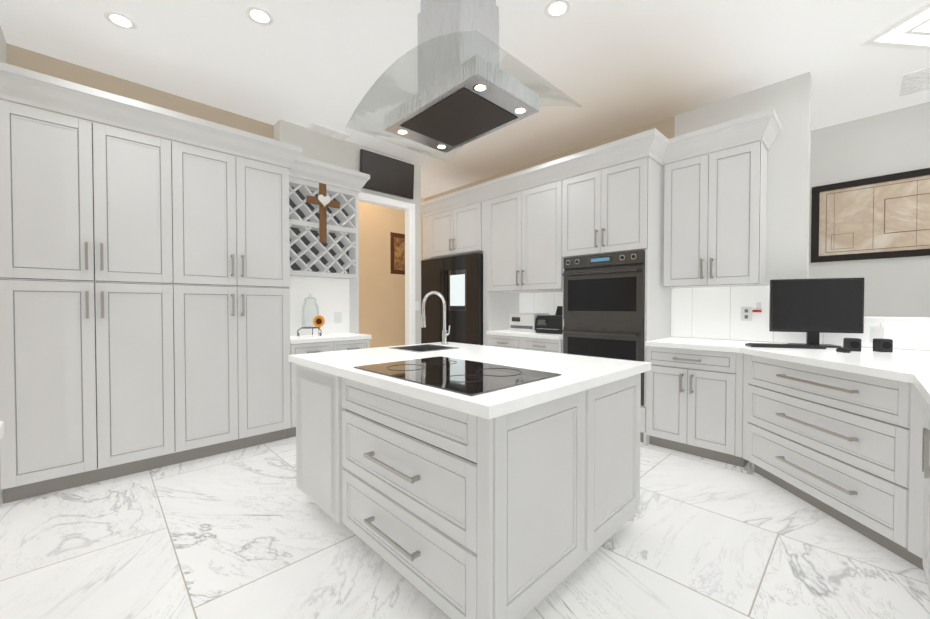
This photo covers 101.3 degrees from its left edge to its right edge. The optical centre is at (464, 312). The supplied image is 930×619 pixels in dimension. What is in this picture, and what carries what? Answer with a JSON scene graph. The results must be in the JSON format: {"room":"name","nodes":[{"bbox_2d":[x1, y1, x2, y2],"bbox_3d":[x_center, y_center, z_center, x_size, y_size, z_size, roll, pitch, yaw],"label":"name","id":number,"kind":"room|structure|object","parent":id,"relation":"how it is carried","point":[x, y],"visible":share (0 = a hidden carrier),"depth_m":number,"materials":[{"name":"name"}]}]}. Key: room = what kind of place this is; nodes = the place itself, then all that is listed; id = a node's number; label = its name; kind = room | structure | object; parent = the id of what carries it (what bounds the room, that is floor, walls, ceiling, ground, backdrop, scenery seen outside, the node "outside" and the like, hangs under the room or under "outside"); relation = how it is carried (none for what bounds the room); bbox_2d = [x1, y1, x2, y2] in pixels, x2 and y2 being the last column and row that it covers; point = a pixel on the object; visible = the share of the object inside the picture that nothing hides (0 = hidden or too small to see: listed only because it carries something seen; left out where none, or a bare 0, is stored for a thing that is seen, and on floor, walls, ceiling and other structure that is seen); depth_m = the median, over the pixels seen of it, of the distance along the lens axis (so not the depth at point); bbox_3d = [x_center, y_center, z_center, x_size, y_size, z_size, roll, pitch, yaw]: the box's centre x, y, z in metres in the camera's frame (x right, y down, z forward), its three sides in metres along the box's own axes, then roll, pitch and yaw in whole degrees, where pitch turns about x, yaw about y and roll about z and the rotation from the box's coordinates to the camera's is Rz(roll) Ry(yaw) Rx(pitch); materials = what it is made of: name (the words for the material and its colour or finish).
{"room":"kitchen","nodes":[
{"label":"kitchen","id":0,"kind":"room"},
{"bbox_2d":[0,26,420,506],"bbox_3d":[-2.108,-0.363,3.397,4.390,3.050,0.685,-1,1,-44],"label":"wall","id":1,"kind":"structure","parent":0,"point":[328,150],"depth_m":3.62,"materials":[{"name":"beige paint"}]},
{"bbox_2d":[341,188,414,344],"bbox_3d":[-1.036,-0.115,4.581,1.000,2.515,0.116,-1,1,-44],"label":"trim","id":2,"kind":"structure","parent":1,"relation":"attached to","point":[408,208],"depth_m":4.84,"materials":[{"name":"white wood"}]},
{"bbox_2d":[360,149,413,198],"bbox_3d":[-0.920,-1.625,4.545,0.721,0.421,0.093,-1,1,-44],"label":"wall-mounted tv","id":3,"kind":"object","parent":1,"relation":"attached to","point":[391,176],"visible":0.96,"depth_m":4.51,"materials":[{"name":"black plastic"}]},
{"bbox_2d":[415,301,419,310],"bbox_3d":[-0.615,-0.082,4.924,0.070,0.120,0.006,-1,1,-44],"label":"electrical outlet plate","id":4,"kind":"object","parent":1,"relation":"attached to","point":[417,303],"depth_m":4.92,"materials":[{"name":"white plastic"}]},
{"bbox_2d":[359,198,423,347],"bbox_3d":[-2.670,-0.384,4.693,5.380,3.050,0.100,-1,1,-44],"label":"wall","id":5,"kind":"structure","parent":0,"point":[381,304],"depth_m":5.92,"materials":[{"name":"beige paint"}]},
{"bbox_2d":[390,232,404,274],"bbox_3d":[-1.011,-0.944,6.234,0.500,0.660,0.030,-1,1,-44],"label":"framed picture","id":6,"kind":"object","parent":5,"relation":"attached to","point":[397,245],"visible":0.56,"depth_m":6.14,"materials":[{"name":"brown wood"}]},
{"bbox_2d":[0,436,929,618],"bbox_3d":[0.822,1.214,2.078,7.340,0.060,9.150,-1,1,-44],"label":"floor","id":7,"kind":"structure","parent":0,"point":[254,532],"depth_m":1.85,"materials":[{"name":"tile"}]},
{"bbox_2d":[0,421,3,440],"bbox_3d":[-0.535,0.762,-0.156,0.664,0.915,2.630,-1,1,-44],"label":"base cabinet","id":8,"kind":"object","parent":7,"relation":"on","point":[1,430],"visible":1,"depth_m":0.99,"materials":[{"name":"grey wood"}]},
{"bbox_2d":[0,62,369,503],"bbox_3d":[-2.036,-0.155,3.341,2.572,2.637,0.665,-1,1,-44],"label":"tall cabinet","id":9,"kind":"object","parent":7,"relation":"on","point":[144,302],"visible":1,"depth_m":2.69,"materials":[{"name":"grey wood"}]},
{"bbox_2d":[288,177,371,437],"bbox_3d":[-1.405,-0.070,3.843,0.810,2.449,0.460,-1,1,-44],"label":"wine rack","id":10,"kind":"object","parent":7,"relation":"on","point":[319,270],"visible":0.52,"depth_m":3.93,"materials":[{"name":"grey wood"}]},
{"bbox_2d":[297,294,324,335],"bbox_3d":[-1.548,0.027,3.793,0.240,0.422,0.230,-1,1,-44],"label":"jar","id":11,"kind":"object","parent":10,"relation":"on","point":[318,321],"visible":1,"depth_m":3.77,"materials":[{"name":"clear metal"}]},
{"bbox_2d":[306,183,339,242],"bbox_3d":[-1.421,-1.000,3.834,0.340,0.590,0.052,-1,1,-44],"label":"cross","id":12,"kind":"object","parent":10,"relation":"hanging from","point":[323,200],"visible":1,"depth_m":3.83,"materials":[{"name":"brown wood"}]},
{"bbox_2d":[421,253,482,344],"bbox_3d":[-0.023,0.197,5.283,0.686,1.870,1.160,-1,1,-44],"label":"fridge","id":13,"kind":"object","parent":7,"relation":"on","point":[456,282],"visible":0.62,"depth_m":4.96,"materials":[{"name":"black metal"}]},
{"bbox_2d":[288,358,640,618],"bbox_3d":[-0.057,0.744,2.191,1.258,0.876,1.595,-1,1,-44],"label":"kitchen island","id":14,"kind":"object","parent":7,"relation":"on","point":[522,501],"depth_m":1.51,"materials":[{"name":"grey wood"}]},
{"bbox_2d":[288,342,650,421],"bbox_3d":[-0.046,0.286,2.196,1.285,0.040,1.672,-1,1,-44],"label":"island countertop","id":15,"kind":"structure","parent":14,"relation":"on","point":[579,373],"depth_m":1.85,"materials":[{"name":"white stone"}]},
{"bbox_2d":[390,344,456,351],"bbox_3d":[-0.294,0.341,2.731,0.360,0.174,0.360,-1,1,-44],"label":"island sink","id":16,"kind":"object","parent":15,"relation":"in","point":[422,348],"visible":0.27,"depth_m":2.85,"materials":[{"name":"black metal"}]},
{"bbox_2d":[421,291,449,343],"bbox_3d":[-0.221,0.045,2.939,0.259,0.418,0.096,-1,1,-44],"label":"faucet","id":17,"kind":"object","parent":15,"relation":"on","point":[423,325],"visible":1,"depth_m":2.98,"materials":[{"name":"silver metal"}]},
{"bbox_2d":[353,356,560,395],"bbox_3d":[-0.062,0.269,1.758,0.555,0.008,0.814,-1,1,-44],"label":"cooktop","id":18,"kind":"object","parent":15,"relation":"in","point":[468,377],"visible":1,"depth_m":1.65,"materials":[{"name":"black glass"}]},
{"bbox_2d":[485,336,562,353],"bbox_3d":[0.849,0.707,4.476,0.620,0.876,1.016,-1,1,-44],"label":"base cabinet","id":19,"kind":"object","parent":7,"relation":"on","point":[515,342],"depth_m":4.21,"materials":[{"name":"paint"}]},
{"bbox_2d":[485,328,562,339],"bbox_3d":[0.838,0.250,4.459,0.650,0.040,1.013,-1,1,-44],"label":"countertop","id":20,"kind":"structure","parent":19,"relation":"on","point":[500,331],"depth_m":4.20,"materials":[{"name":"white stone"}]},
{"bbox_2d":[508,313,548,332],"bbox_3d":[0.760,0.120,4.537,0.410,0.215,0.360,-1,1,-44],"label":"printer","id":21,"kind":"object","parent":20,"relation":"on","point":[522,322],"visible":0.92,"depth_m":4.42,"materials":[{"name":"white plastic"}]},
{"bbox_2d":[535,306,562,333],"bbox_3d":[1.020,0.083,4.238,0.470,0.300,0.390,-1,1,-44],"label":"toaster","id":22,"kind":"object","parent":20,"relation":"on","point":[550,324],"visible":0.67,"depth_m":4.17,"materials":[{"name":"black plastic"}]},
{"bbox_2d":[640,388,649,445],"bbox_3d":[1.493,0.986,3.813,0.620,0.341,0.831,-1,1,-44],"label":"base cabinet","id":23,"kind":"object","parent":7,"relation":"on","point":[644,438],"depth_m":3.32,"materials":[{"name":"paint"}]},
{"bbox_2d":[645,337,904,556],"bbox_3d":[1.993,0.716,2.710,1.426,0.915,1.440,-1,1,-44],"label":"base cabinets","id":24,"kind":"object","parent":7,"relation":"on","point":[843,438],"depth_m":2.35,"materials":[{"name":"grey wood"}]},
{"bbox_2d":[745,343,825,348],"bbox_3d":[2.331,0.246,2.788,0.440,0.021,0.130,0,1,18],"label":"keyboard","id":25,"kind":"object","parent":24,"relation":"on","point":[799,346],"visible":1,"depth_m":2.75,"materials":[{"name":"black plastic"}]},
{"bbox_2d":[769,278,864,347],"bbox_3d":[2.617,0.003,2.854,0.252,0.505,0.509,-1,1,-44],"label":"monitor","id":26,"kind":"object","parent":24,"relation":"on","point":[813,309],"visible":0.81,"depth_m":2.83,"materials":[{"name":"black plastic"}]},
{"bbox_2d":[836,345,856,352],"bbox_3d":[2.475,0.244,2.496,0.060,0.032,0.099,0,1,16],"label":"computer mouse","id":27,"kind":"object","parent":24,"relation":"on","point":[846,348],"depth_m":2.51,"materials":[{"name":"black plastic"}]},
{"bbox_2d":[843,338,861,351],"bbox_3d":[2.602,0.217,2.563,0.071,0.085,0.072,0,1,25],"label":"speaker","id":28,"kind":"object","parent":24,"relation":"on","point":[856,342],"depth_m":2.53},
{"bbox_2d":[873,338,892,351],"bbox_3d":[2.757,0.218,2.518,0.070,0.085,0.071,0,1,16],"label":"speaker","id":29,"kind":"object","parent":24,"relation":"on","point":[879,345],"depth_m":2.49},
{"bbox_2d":[893,349,929,592],"bbox_3d":[2.038,0.739,1.278,3.351,0.915,0.683,-1,1,-44],"label":"base cabinet","id":30,"kind":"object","parent":7,"relation":"on","point":[915,514],"depth_m":1.71,"materials":[{"name":"grey wood"}]},
{"bbox_2d":[0,0,929,197],"bbox_3d":[0.822,-1.896,2.027,7.340,0.060,9.150,-1,1,-44],"label":"ceiling","id":31,"kind":"structure","parent":0,"point":[614,67],"depth_m":2.81,"materials":[{"name":"paint"}]},
{"bbox_2d":[104,11,136,29],"bbox_3d":[-2.208,-1.869,2.447,0.160,0.007,0.160,-1,1,-44],"label":"recessed light","id":32,"kind":"object","parent":31,"relation":"in","point":[120,20],"visible":1,"depth_m":2.44,"materials":[{"name":"white plastic"}]},
{"bbox_2d":[245,6,273,25],"bbox_3d":[-1.296,-1.868,2.409,0.160,0.007,0.160,-1,1,-44],"label":"recessed light","id":33,"kind":"object","parent":31,"relation":"in","point":[260,16],"visible":1,"depth_m":2.40,"materials":[{"name":"white"}]},
{"bbox_2d":[306,123,349,139],"bbox_3d":[-1.468,-1.889,4.042,0.400,0.017,0.270,-1,1,-44],"label":"ceiling vent","id":34,"kind":"object","parent":31,"relation":"in","point":[324,130],"visible":0.6,"depth_m":3.98,"materials":[{"name":"white"}]},
{"bbox_2d":[346,0,581,162],"bbox_3d":[-0.034,-1.384,1.814,0.680,0.953,0.920,-1,1,-44],"label":"range hood","id":35,"kind":"object","parent":31,"relation":"hanging from","point":[468,90],"visible":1,"depth_m":1.71,"materials":[{"name":"silver metal"}]},
{"bbox_2d":[544,0,570,18],"bbox_3d":[0.570,-1.867,2.347,0.160,0.007,0.160,-1,1,-44],"label":"recessed light","id":36,"kind":"object","parent":31,"relation":"in","point":[554,9],"visible":1,"depth_m":2.35,"materials":[{"name":"white plastic"}]},
{"bbox_2d":[860,0,929,50],"bbox_3d":[3.120,-1.851,2.063,0.620,0.029,1.250,0,1,-6],"label":"skylight","id":37,"kind":"object","parent":31,"relation":"in","point":[911,30],"visible":1,"depth_m":2.54,"materials":[{"name":"white"}]},
{"bbox_2d":[899,67,929,96],"bbox_3d":[3.723,-1.873,3.069,0.440,0.017,0.280,-1,1,-44],"label":"ceiling vent","id":38,"kind":"object","parent":31,"relation":"in","point":[915,81],"visible":0.98,"depth_m":3.10,"materials":[{"name":"white"}]},
{"bbox_2d":[424,72,929,350],"bbox_3d":[2.313,-0.364,3.490,0.138,3.050,8.550,-1,1,-44],"label":"wall","id":39,"kind":"structure","parent":0,"point":[788,196],"depth_m":3.10,"materials":[{"name":"white paint"}]},
{"bbox_2d":[421,108,780,295],"bbox_3d":[0.949,-0.891,4.298,0.688,1.298,3.962,-1,1,-44],"label":"cabinet","id":40,"kind":"object","parent":39,"relation":"attached to","point":[697,221],"depth_m":3.43,"materials":[{"name":"paint"}]},
{"bbox_2d":[562,250,644,404],"bbox_3d":[1.455,0.131,3.762,0.668,1.350,0.782,-1,1,-44],"label":"double oven","id":41,"kind":"object","parent":40,"relation":"in","point":[603,305],"visible":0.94,"depth_m":3.53,"materials":[{"name":"black metal"}]},
{"bbox_2d":[519,285,805,343],"bbox_3d":[1.707,-0.001,4.030,0.008,0.471,2.840,-1,1,-44],"label":"backsplash","id":42,"kind":"structure","parent":39,"relation":"attached to","point":[709,313],"depth_m":3.45,"materials":[{"name":"tile"}]},
{"bbox_2d":[741,302,761,320],"bbox_3d":[2.435,-0.006,3.249,0.026,0.160,0.145,-1,1,-44],"label":"electrical outlet plate","id":43,"kind":"object","parent":39,"relation":"attached to","point":[746,312],"depth_m":3.27,"materials":[{"name":"white plastic"}]},
{"bbox_2d":[870,327,883,341],"bbox_3d":[2.951,0.163,2.732,0.005,0.110,0.070,-1,1,-44],"label":"electrical outlet plate","id":44,"kind":"object","parent":39,"relation":"attached to","point":[875,332],"depth_m":2.73,"materials":[{"name":"white plastic"}]},
{"bbox_2d":[864,316,929,323],"bbox_3d":[4.013,0.072,1.740,0.230,0.042,3.659,-1,1,-44],"label":"trim","id":45,"kind":"structure","parent":39,"relation":"on","point":[908,320],"depth_m":2.64,"materials":[{"name":"wood"}]},
{"bbox_2d":[809,102,929,316],"bbox_3d":[4.564,-0.358,3.099,0.100,3.050,4.860,-1,1,-44],"label":"wall","id":46,"kind":"structure","parent":0,"point":[891,142],"depth_m":3.64,"materials":[{"name":"white paint"}]},
{"bbox_2d":[811,168,929,262],"bbox_3d":[4.175,-0.898,3.396,0.035,0.780,1.620,-1,1,-44],"label":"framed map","id":47,"kind":"object","parent":46,"relation":"attached to","point":[854,211],"visible":0.93,"depth_m":3.66},
{"bbox_2d":[825,178,929,252],"bbox_3d":[4.174,-0.898,3.395,0.001,0.600,1.400,-1,1,-44],"label":"picture","id":48,"kind":"object","parent":47,"relation":"attached to","point":[916,230],"visible":1,"depth_m":3.61,"materials":[{"name":"brown"}]}
]}

